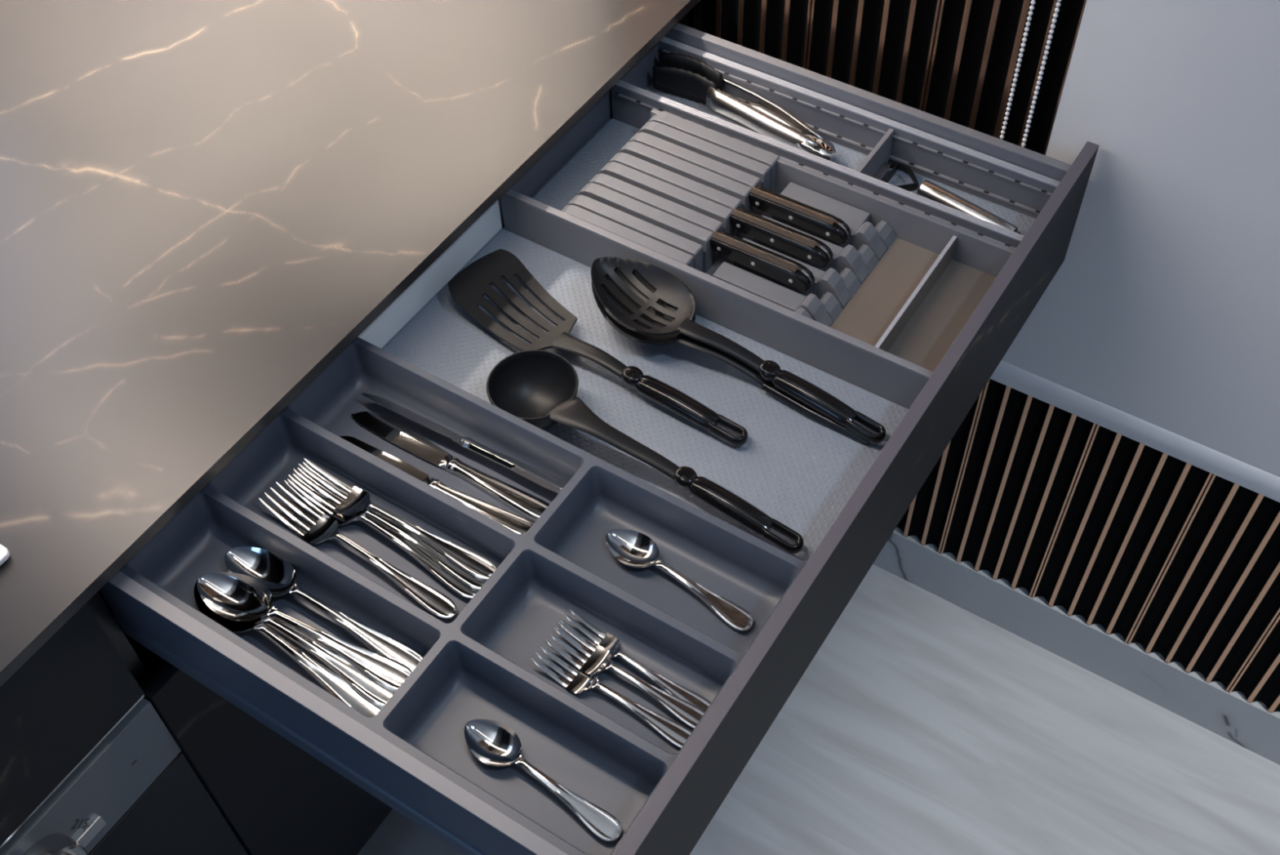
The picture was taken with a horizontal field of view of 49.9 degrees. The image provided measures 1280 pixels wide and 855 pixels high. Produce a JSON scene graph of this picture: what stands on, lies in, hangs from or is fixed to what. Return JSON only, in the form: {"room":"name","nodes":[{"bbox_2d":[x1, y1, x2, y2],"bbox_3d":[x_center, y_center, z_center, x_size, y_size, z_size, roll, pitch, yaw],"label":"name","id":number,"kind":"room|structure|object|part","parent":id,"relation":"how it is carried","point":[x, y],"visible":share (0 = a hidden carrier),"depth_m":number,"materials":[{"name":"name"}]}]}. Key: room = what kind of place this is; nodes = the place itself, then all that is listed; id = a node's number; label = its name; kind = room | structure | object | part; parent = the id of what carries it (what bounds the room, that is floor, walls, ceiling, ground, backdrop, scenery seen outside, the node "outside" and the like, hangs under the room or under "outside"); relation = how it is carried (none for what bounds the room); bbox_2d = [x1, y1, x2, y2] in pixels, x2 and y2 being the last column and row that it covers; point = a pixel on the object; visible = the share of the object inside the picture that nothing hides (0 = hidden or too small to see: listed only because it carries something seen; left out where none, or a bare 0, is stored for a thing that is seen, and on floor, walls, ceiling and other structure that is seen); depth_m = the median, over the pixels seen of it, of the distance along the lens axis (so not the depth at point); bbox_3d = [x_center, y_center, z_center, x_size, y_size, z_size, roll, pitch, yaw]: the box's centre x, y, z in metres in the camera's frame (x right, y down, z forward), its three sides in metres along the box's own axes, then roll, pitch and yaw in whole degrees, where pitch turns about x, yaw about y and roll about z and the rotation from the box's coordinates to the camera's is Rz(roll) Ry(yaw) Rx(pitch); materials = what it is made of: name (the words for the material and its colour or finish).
{"room":"kitchen","nodes":[
{"label":"kitchen","id":0,"kind":"room"},
{"bbox_2d":[356,564,1279,854],"bbox_3d":[0.446,1.875,0.696,4.600,0.030,3.900,26,57,21],"label":"floor","id":1,"kind":"structure","parent":0,"point":[920,723],"depth_m":1.81,"materials":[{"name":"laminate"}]},
{"bbox_2d":[0,603,144,845],"bbox_3d":[-0.816,0.465,1.288,0.602,0.857,0.605,26,57,21],"label":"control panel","id":2,"kind":"object","parent":1,"relation":"on","point":[69,694],"visible":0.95,"depth_m":1.04,"materials":[{"name":"black paint"}]},
{"bbox_2d":[0,694,248,854],"bbox_3d":[-0.779,0.494,1.287,0.590,0.573,0.606,26,57,21],"label":"oven","id":3,"kind":"object","parent":2,"relation":"in","point":[135,792],"visible":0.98,"depth_m":1.16,"materials":[{"name":"black"}]},
{"bbox_3d":[-0.472,0.356,1.097,0.022,0.062,0.062,26,57,21],"label":"knob","id":4,"kind":"part","parent":3,"relation":"part of","materials":[{"name":"silver metal"}]},
{"bbox_3d":[-0.579,0.418,0.979,0.015,0.005,0.606,26,57,21],"label":"trim","id":5,"kind":"part","parent":3,"relation":"part of","materials":[{"name":"silver metal"}]},
{"bbox_3d":[-0.569,0.629,1.242,0.019,0.465,0.606,26,57,21],"label":"oven door","id":6,"kind":"part","parent":3,"relation":"part of","materials":[{"name":"black paint"}]},
{"bbox_2d":[85,13,1099,854],"bbox_3d":[-0.229,0.066,1.589,1.052,0.857,0.870,26,57,21],"label":"drawer","id":7,"kind":"object","parent":1,"relation":"on","point":[290,772],"visible":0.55,"depth_m":1.13,"materials":[{"name":"black paint"}]},
{"bbox_3d":[-0.176,0.112,1.580,0.019,0.563,0.850,26,57,21],"label":"drawer","id":8,"kind":"part","parent":7,"relation":"part of","materials":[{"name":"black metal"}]},
{"bbox_3d":[-0.221,0.226,0.995,0.465,0.093,0.014,26,57,21],"label":"panel","id":9,"kind":"part","parent":7,"relation":"part of","materials":[{"name":"grey metal"}]},
{"bbox_2d":[0,0,701,686],"bbox_3d":[-0.811,0.169,0.962,0.637,0.012,2.290,26,57,21],"label":"countertop","id":10,"kind":"structure","parent":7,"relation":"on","point":[204,204],"depth_m":1.24,"materials":[{"name":"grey stone"}]},
{"bbox_2d":[0,543,9,565],"bbox_3d":[-0.537,0.085,1.008,0.146,0.008,0.072,26,57,21],"label":"mobile phone","id":11,"kind":"object","parent":10,"relation":"on","point":[4,552],"visible":1,"depth_m":1.00,"materials":[{"name":"white"}]},
{"bbox_3d":[-0.194,-0.143,1.263,0.003,0.060,0.212,26,57,21],"label":"plate","id":12,"kind":"part","parent":7,"relation":"part of","materials":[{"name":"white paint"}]},
{"bbox_3d":[-0.004,-0.028,1.218,0.465,0.014,0.788,26,57,21],"label":"drawer","id":13,"kind":"part","parent":7,"relation":"part of","materials":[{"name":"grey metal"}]},
{"bbox_3d":[-0.197,-0.145,1.269,0.007,0.060,0.788,26,57,21],"label":"panel","id":14,"kind":"part","parent":7,"relation":"part of","materials":[{"name":"grey metal"}]},
{"bbox_2d":[382,36,1059,562],"bbox_3d":[0.000,-0.045,1.191,0.453,0.049,0.786,26,57,21],"label":"liner","id":15,"kind":"object","parent":7,"relation":"on","point":[799,470],"depth_m":1.25,"materials":[{"name":"grey"}]},
{"bbox_2d":[119,337,806,854],"bbox_3d":[-0.136,0.121,1.058,0.450,0.050,0.282,26,57,21],"label":"tray","id":16,"kind":"object","parent":15,"relation":"on","point":[476,663],"visible":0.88,"depth_m":1.06,"materials":[{"name":"plastic"}]},
{"bbox_2d":[193,582,381,716],"bbox_3d":[-0.267,0.167,1.036,0.196,0.017,0.039,30,58,23],"label":"spoon","id":17,"kind":"object","parent":16,"relation":"in","point":[331,681],"visible":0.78,"depth_m":1.02,"materials":[{"name":"silver metal"}]},
{"bbox_2d":[193,582,262,631],"bbox_3d":[-0.318,0.138,1.062,0.069,0.015,0.039,30,58,23],"label":"bowl","id":18,"kind":"object","parent":17,"relation":"on","point":[258,627],"depth_m":1.05,"materials":[{"name":"silver metal"}]},
{"bbox_3d":[-0.239,0.182,1.022,0.127,0.014,0.022,30,58,23],"label":"handle","id":19,"kind":"part","parent":17,"relation":"part of","materials":[{"name":"silver metal"}]},
{"bbox_2d":[195,580,395,707],"bbox_3d":[-0.260,0.160,1.038,0.196,0.017,0.039,25,56,20],"label":"spoon","id":20,"kind":"object","parent":16,"relation":"in","point":[378,695],"visible":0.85,"depth_m":1.02,"materials":[{"name":"silver metal"}]},
{"bbox_2d":[195,580,268,626],"bbox_3d":[-0.314,0.135,1.060,0.069,0.015,0.039,25,56,20],"label":"bowl","id":21,"kind":"object","parent":20,"relation":"on","point":[264,620],"depth_m":1.05,"materials":[{"name":"silver metal"}]},
{"bbox_3d":[-0.231,0.173,1.025,0.127,0.014,0.022,25,56,20],"label":"handle","id":22,"kind":"part","parent":20,"relation":"part of","materials":[{"name":"silver metal"}]},
{"bbox_2d":[196,571,412,691],"bbox_3d":[-0.255,0.153,1.039,0.196,0.017,0.039,21,55,17],"label":"spoon","id":23,"kind":"object","parent":16,"relation":"in","point":[223,592],"visible":0.86,"depth_m":1.04,"materials":[{"name":"silver metal"}]},
{"bbox_2d":[196,571,273,621],"bbox_3d":[-0.311,0.132,1.059,0.069,0.015,0.039,21,55,17],"label":"bowl","id":24,"kind":"object","parent":23,"relation":"on","point":[223,592],"depth_m":1.06,"materials":[{"name":"silver metal"}]},
{"bbox_3d":[-0.224,0.164,1.028,0.127,0.014,0.022,21,55,17],"label":"handle","id":25,"kind":"part","parent":23,"relation":"part of","materials":[{"name":"silver metal"}]},
{"bbox_2d":[224,546,423,670],"bbox_3d":[-0.244,0.140,1.057,0.196,0.017,0.039,26,57,20],"label":"spoon","id":26,"kind":"object","parent":16,"relation":"in","point":[277,574],"visible":0.88,"depth_m":1.06,"materials":[{"name":"silver metal"}]},
{"bbox_2d":[224,546,296,596],"bbox_3d":[-0.298,0.115,1.080,0.069,0.015,0.039,26,57,20],"label":"bowl","id":27,"kind":"object","parent":26,"relation":"on","point":[277,574],"depth_m":1.09,"materials":[{"name":"silver metal"}]},
{"bbox_3d":[-0.215,0.153,1.044,0.127,0.014,0.022,26,57,20],"label":"handle","id":28,"kind":"part","parent":26,"relation":"part of","materials":[{"name":"silver metal"}]},
{"bbox_2d":[258,481,457,618],"bbox_3d":[-0.223,0.099,1.091,0.197,0.015,0.028,28,57,22],"label":"fork","id":29,"kind":"object","parent":16,"relation":"in","point":[437,602],"visible":1,"depth_m":1.09,"materials":[{"name":"silver metal"}]},
{"bbox_3d":[-0.193,0.114,1.077,0.123,0.012,0.018,28,57,22],"label":"handle","id":30,"kind":"part","parent":29,"relation":"part of","materials":[{"name":"silver metal"}]},
{"bbox_2d":[284,464,479,599],"bbox_3d":[-0.205,0.085,1.102,0.197,0.015,0.028,28,57,22],"label":"fork","id":31,"kind":"object","parent":16,"relation":"in","point":[450,580],"visible":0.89,"depth_m":1.09,"materials":[{"name":"silver metal"}]},
{"bbox_3d":[-0.175,0.100,1.087,0.123,0.012,0.018,28,57,22],"label":"handle","id":32,"kind":"part","parent":31,"relation":"part of","materials":[{"name":"silver metal"}]},
{"bbox_2d":[287,462,487,589],"bbox_3d":[-0.200,0.081,1.101,0.197,0.016,0.028,26,57,21],"label":"fork","id":33,"kind":"object","parent":16,"relation":"in","point":[474,582],"visible":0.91,"depth_m":1.09,"materials":[{"name":"silver metal"}]},
{"bbox_3d":[-0.169,0.095,1.087,0.123,0.012,0.018,26,57,20],"label":"handle","id":34,"kind":"part","parent":33,"relation":"part of","materials":[{"name":"silver metal"}]},
{"bbox_2d":[288,457,497,579],"bbox_3d":[-0.197,0.075,1.102,0.197,0.015,0.028,24,56,19],"label":"fork","id":35,"kind":"object","parent":16,"relation":"in","point":[357,500],"visible":0.9,"depth_m":1.10,"materials":[{"name":"silver metal"}]},
{"bbox_3d":[-0.165,0.089,1.088,0.123,0.012,0.018,24,56,19],"label":"handle","id":36,"kind":"part","parent":35,"relation":"part of","materials":[{"name":"silver metal"}]},
{"bbox_2d":[338,435,533,533],"bbox_3d":[-0.173,0.047,1.137,0.210,0.008,0.019,24,56,19],"label":"table knife","id":37,"kind":"object","parent":16,"relation":"in","point":[519,524],"visible":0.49,"depth_m":1.13,"materials":[{"name":"silver metal"}]},
{"bbox_3d":[-0.222,0.027,1.157,0.098,0.002,0.018,24,56,19],"label":"blade","id":38,"kind":"part","parent":37,"relation":"part of","materials":[{"name":"silver metal"}]},
{"bbox_3d":[-0.131,0.066,1.121,0.112,0.008,0.018,24,56,19],"label":"handle","id":39,"kind":"part","parent":37,"relation":"part of","materials":[{"name":"silver metal"}]},
{"bbox_2d":[351,411,549,521],"bbox_3d":[-0.159,0.029,1.151,0.210,0.008,0.019,26,57,21],"label":"table knife","id":40,"kind":"object","parent":16,"relation":"in","point":[529,505],"visible":0.88,"depth_m":1.15,"materials":[{"name":"silver metal"}]},
{"bbox_3d":[-0.206,0.007,1.172,0.098,0.002,0.018,26,57,21],"label":"blade","id":41,"kind":"part","parent":40,"relation":"part of","materials":[{"name":"silver metal"}]},
{"bbox_3d":[-0.118,0.050,1.134,0.112,0.008,0.018,26,57,21],"label":"handle","id":42,"kind":"part","parent":40,"relation":"part of","materials":[{"name":"silver metal"}]},
{"bbox_2d":[361,392,567,493],"bbox_3d":[-0.148,0.011,1.155,0.210,0.016,0.018,25,56,20],"label":"table knife","id":43,"kind":"object","parent":16,"relation":"in","point":[544,479],"visible":0.87,"depth_m":1.14,"materials":[{"name":"silver metal"}]},
{"bbox_3d":[-0.196,-0.010,1.173,0.098,0.002,0.018,24,16,19],"label":"blade","id":44,"kind":"part","parent":43,"relation":"part of","materials":[{"name":"silver metal"}]},
{"bbox_3d":[-0.106,0.029,1.138,0.112,0.008,0.018,24,16,19],"label":"handle","id":45,"kind":"part","parent":43,"relation":"part of","materials":[{"name":"silver metal"}]},
{"bbox_2d":[464,718,622,841],"bbox_3d":[-0.070,0.247,0.970,0.139,0.012,0.032,30,58,23],"label":"spoon","id":46,"kind":"object","parent":16,"relation":"in","point":[494,743],"visible":1,"depth_m":0.97,"materials":[{"name":"silver metal"}]},
{"bbox_2d":[464,718,521,766],"bbox_3d":[-0.106,0.227,0.988,0.049,0.011,0.032,30,58,23],"label":"bowl","id":47,"kind":"object","parent":46,"relation":"on","point":[494,743],"depth_m":0.99,"materials":[{"name":"silver metal"}]},
{"bbox_3d":[-0.051,0.258,0.960,0.090,0.010,0.018,30,58,23],"label":"handle","id":48,"kind":"part","parent":46,"relation":"part of","materials":[{"name":"silver metal"}]},
{"bbox_2d":[531,640,692,747],"bbox_3d":[-0.018,0.198,1.010,0.138,0.011,0.025,26,57,21],"label":"fork","id":49,"kind":"object","parent":16,"relation":"in","point":[673,731],"visible":0.86,"depth_m":1.01,"materials":[{"name":"silver metal"}]},
{"bbox_3d":[0.004,0.208,1.000,0.086,0.008,0.016,26,57,21],"label":"handle","id":50,"kind":"part","parent":49,"relation":"part of","materials":[{"name":"silver metal"}]},
{"bbox_2d":[545,622,705,728],"bbox_3d":[-0.008,0.185,1.016,0.138,0.011,0.025,26,57,21],"label":"fork","id":51,"kind":"object","parent":16,"relation":"in","point":[599,660],"visible":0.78,"depth_m":1.02,"materials":[{"name":"silver metal"}]},
{"bbox_3d":[0.014,0.196,1.006,0.086,0.008,0.016,26,57,21],"label":"handle","id":52,"kind":"part","parent":51,"relation":"part of","materials":[{"name":"silver metal"}]},
{"bbox_2d":[555,608,711,711],"bbox_3d":[-0.003,0.178,1.025,0.138,0.011,0.025,29,58,22],"label":"fork","id":53,"kind":"object","parent":16,"relation":"in","point":[609,642],"visible":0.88,"depth_m":1.02,"materials":[{"name":"silver metal"}]},
{"bbox_3d":[0.019,0.189,1.015,0.086,0.008,0.016,29,58,22],"label":"handle","id":54,"kind":"part","parent":53,"relation":"part of","materials":[{"name":"silver metal"}]},
{"bbox_2d":[605,528,753,631],"bbox_3d":[0.029,0.117,1.071,0.139,0.012,0.032,30,58,23],"label":"spoon","id":55,"kind":"object","parent":16,"relation":"in","point":[633,548],"visible":1,"depth_m":1.07,"materials":[{"name":"silver metal"}]},
{"bbox_2d":[605,528,659,568],"bbox_3d":[-0.006,0.097,1.089,0.049,0.011,0.032,30,58,23],"label":"bowl","id":56,"kind":"object","parent":55,"relation":"on","point":[633,548],"depth_m":1.09,"materials":[{"name":"silver metal"}]},
{"bbox_3d":[0.049,0.128,1.061,0.090,0.010,0.018,30,58,23],"label":"handle","id":57,"kind":"part","parent":55,"relation":"part of","materials":[{"name":"silver metal"}]},
{"bbox_2d":[447,248,747,446],"bbox_3d":[-0.044,-0.060,1.210,0.314,0.026,0.076,37,61,26],"label":"slotted turner","id":58,"kind":"object","parent":15,"relation":"on","point":[468,288],"visible":1,"depth_m":1.24,"materials":[{"name":"black plastic"}]},
{"bbox_3d":[-0.113,-0.112,1.249,0.075,0.018,0.124,-38,59,-25],"label":"slotted blade","id":59,"kind":"part","parent":58,"relation":"part of","materials":[{"name":"black plastic"}]},
{"bbox_3d":[-0.006,-0.044,1.194,0.021,0.013,0.018,26,57,21],"label":"thumb knob","id":60,"kind":"part","parent":58,"relation":"part of","materials":[{"name":"black plastic"}]},
{"bbox_3d":[0.044,-0.015,1.176,0.110,0.020,0.021,26,57,21],"label":"handle","id":61,"kind":"part","parent":58,"relation":"part of","materials":[{"name":"black plastic"}]},
{"bbox_2d":[486,349,804,554],"bbox_3d":[0.004,0.021,1.136,0.304,0.043,0.078,26,57,21],"label":"ladle","id":62,"kind":"object","parent":15,"relation":"on","point":[538,387],"visible":0.94,"depth_m":1.14,"materials":[{"name":"black plastic"}]},
{"bbox_2d":[486,349,578,429],"bbox_3d":[-0.091,-0.025,1.177,0.078,0.040,0.078,26,57,21],"label":"bowl","id":63,"kind":"object","parent":62,"relation":"on","point":[538,387],"depth_m":1.19,"materials":[{"name":"black plastic"}]},
{"bbox_3d":[0.037,0.041,1.122,0.021,0.013,0.018,26,57,21],"label":"thumb knob","id":64,"kind":"part","parent":62,"relation":"part of","materials":[{"name":"black plastic"}]},
{"bbox_3d":[0.085,0.070,1.104,0.105,0.020,0.022,26,57,21],"label":"handle","id":65,"kind":"part","parent":62,"relation":"part of","materials":[{"name":"black plastic"}]},
{"bbox_2d":[591,266,870,444],"bbox_3d":[0.076,-0.065,1.208,0.294,0.036,0.076,26,57,21],"label":"serving spoon","id":66,"kind":"object","parent":15,"relation":"on","point":[769,387],"visible":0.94,"depth_m":1.20,"materials":[{"name":"black plastic"}]},
{"bbox_2d":[591,266,695,345],"bbox_3d":[0.000,-0.105,1.236,0.112,0.026,0.076,26,57,21],"label":"bowl","id":67,"kind":"object","parent":66,"relation":"on","point":[678,337],"depth_m":1.24,"materials":[{"name":"black plastic"}]},
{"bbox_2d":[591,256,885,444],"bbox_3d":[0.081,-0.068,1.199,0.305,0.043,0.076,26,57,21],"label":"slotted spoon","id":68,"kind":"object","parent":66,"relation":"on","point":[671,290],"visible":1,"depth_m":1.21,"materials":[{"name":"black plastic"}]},
{"bbox_2d":[591,256,695,335],"bbox_3d":[-0.001,-0.113,1.226,0.112,0.026,0.076,26,57,21],"label":"bowl","id":69,"kind":"object","parent":68,"relation":"on","point":[671,290],"depth_m":1.23,"materials":[{"name":"black plastic"}]},
{"bbox_3d":[0.113,-0.049,1.190,0.021,0.013,0.018,26,57,21],"label":"thumb knob","id":70,"kind":"part","parent":68,"relation":"part of","materials":[{"name":"black plastic"}]},
{"bbox_3d":[0.161,-0.018,1.172,0.109,0.021,0.020,29,58,22],"label":"handle","id":71,"kind":"part","parent":68,"relation":"part of","materials":[{"name":"black plastic"}]},
{"bbox_3d":[0.152,-0.014,1.181,0.106,0.012,0.016,26,57,21],"label":"handle","id":72,"kind":"part","parent":66,"relation":"part of","materials":[{"name":"black plastic"}]},
{"bbox_2d":[652,51,835,162],"bbox_3d":[0.111,-0.332,1.415,0.224,0.044,0.041,31,58,23],"label":"tongs","id":73,"kind":"object","parent":15,"relation":"in","point":[682,76],"visible":0.91,"depth_m":1.42,"materials":[{"name":"silver metal"}]},
{"bbox_3d":[0.124,-0.309,1.406,0.138,0.029,0.013,33,59,25],"label":"arm","id":74,"kind":"part","parent":73,"relation":"part of","materials":[{"name":"silver metal"}]},
{"bbox_3d":[0.136,-0.325,1.413,0.141,0.029,0.017,35,60,25],"label":"arm","id":75,"kind":"part","parent":73,"relation":"part of","materials":[{"name":"silver metal"}]},
{"bbox_2d":[500,108,1015,408],"bbox_3d":[0.106,-0.176,1.288,0.450,0.050,0.180,26,57,21],"label":"holder","id":76,"kind":"object","parent":15,"relation":"on","point":[891,300],"visible":0.8,"depth_m":1.27,"materials":[{"name":"grey plastic"}]},
{"bbox_2d":[710,229,814,291],"bbox_3d":[0.056,-0.173,1.278,0.233,0.034,0.017,26,57,21],"label":"kitchen knife","id":77,"kind":"object","parent":76,"relation":"in","point":[790,272],"visible":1,"depth_m":1.24,"materials":[{"name":"black plastic"}]},
{"bbox_2d":[729,207,833,267],"bbox_3d":[0.075,-0.197,1.296,0.233,0.034,0.017,26,57,21],"label":"kitchen knife","id":78,"kind":"object","parent":76,"relation":"in","point":[806,247],"visible":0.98,"depth_m":1.26,"materials":[{"name":"black plastic"}]},
{"bbox_2d":[748,185,850,244],"bbox_3d":[0.094,-0.221,1.315,0.233,0.034,0.017,26,57,21],"label":"kitchen knife","id":79,"kind":"object","parent":76,"relation":"in","point":[827,225],"visible":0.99,"depth_m":1.28,"materials":[{"name":"black plastic"}]},
{"bbox_2d":[830,237,996,372],"bbox_3d":[0.244,-0.101,1.242,0.110,0.004,0.167,26,57,21],"label":"tray","id":80,"kind":"object","parent":76,"relation":"on","point":[870,297],"depth_m":1.25,"materials":[{"name":"brown metal"}]},
{"bbox_3d":[0.162,-0.251,1.333,0.449,0.002,0.002,26,57,21],"label":"perforated rail","id":81,"kind":"part","parent":15,"relation":"part of","materials":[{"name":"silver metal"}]},
{"bbox_3d":[0.186,-0.276,1.367,0.453,0.046,0.097,26,57,21],"label":"drawer organiser","id":82,"kind":"part","parent":15,"relation":"part of","materials":[{"name":"grey plastic"}]},
{"bbox_3d":[0.208,-0.309,1.377,0.449,0.002,0.002,26,57,21],"label":"perforated rail","id":83,"kind":"part","parent":15,"relation":"part of","materials":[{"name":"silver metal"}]},
{"bbox_3d":[0.208,-0.292,1.397,0.449,0.002,0.003,26,57,21],"label":"perforated rail","id":84,"kind":"part","parent":15,"relation":"part of","materials":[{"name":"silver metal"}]},
{"bbox_2d":[872,159,1020,234],"bbox_3d":[0.302,-0.216,1.324,0.171,0.022,0.040,29,58,22],"label":"peeler","id":85,"kind":"object","parent":15,"relation":"in","point":[928,189],"visible":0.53,"depth_m":1.32,"materials":[{"name":"silver metal"}]},
{"bbox_3d":[0.236,-0.250,1.357,0.007,0.001,0.038,26,57,21],"label":"blade","id":86,"kind":"part","parent":85,"relation":"part of","materials":[{"name":"black plastic"}]},
{"bbox_3d":[0.262,-0.251,1.354,0.010,0.012,0.045,-28,56,-19],"label":"frame arm","id":87,"kind":"part","parent":85,"relation":"part of","materials":[{"name":"black plastic"}]},
{"bbox_3d":[0.248,-0.234,1.341,0.045,0.012,0.010,6,52,6],"label":"frame arm","id":88,"kind":"part","parent":85,"relation":"part of","materials":[{"name":"black plastic"}]},
{"bbox_3d":[0.313,-0.206,1.316,0.105,0.021,0.020,33,59,25],"label":"handle","id":89,"kind":"part","parent":85,"relation":"part of","materials":[{"name":"silver metal"}]},
{"bbox_3d":[0.212,-0.308,1.407,0.465,0.093,0.014,26,57,21],"label":"panel","id":90,"kind":"part","parent":7,"relation":"part of","materials":[{"name":"grey metal"}]},
{"bbox_3d":[0.197,0.064,1.126,0.012,0.150,0.850,26,57,21],"label":"panel","id":91,"kind":"part","parent":7,"relation":"part of","materials":[{"name":"black metal"}]},
{"bbox_2d":[687,0,1279,712],"bbox_3d":[1.387,-0.145,0.591,4.600,2.607,0.122,26,57,21],"label":"wall","id":92,"kind":"structure","parent":0,"point":[1114,530],"depth_m":1.62,"materials":[{"name":"black paint"}]},
{"bbox_2d":[872,526,1279,764],"bbox_3d":[1.684,0.813,1.423,3.900,0.098,0.025,26,57,21],"label":"baseboard","id":93,"kind":"structure","parent":92,"relation":"attached to","point":[1231,716],"depth_m":1.86,"materials":[{"name":"white stone"}]},
{"bbox_2d":[990,0,1279,502],"bbox_3d":[1.139,-0.306,0.513,1.895,1.974,0.013,26,57,21],"label":"roller blind","id":94,"kind":"object","parent":92,"relation":"attached to","point":[1157,326],"visible":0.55,"depth_m":1.32,"materials":[{"name":"white fabric"}]},
{"bbox_3d":[0.343,-0.619,0.931,0.004,1.402,0.004,-29,56,-20],"label":"bead chain","id":95,"kind":"part","parent":94,"relation":"part of","materials":[{"name":"white plastic"}]},
{"bbox_3d":[0.362,-0.609,0.923,0.004,1.402,0.004,7,52,7],"label":"bead chain","id":96,"kind":"part","parent":94,"relation":"part of","materials":[{"name":"white plastic"}]}
]}

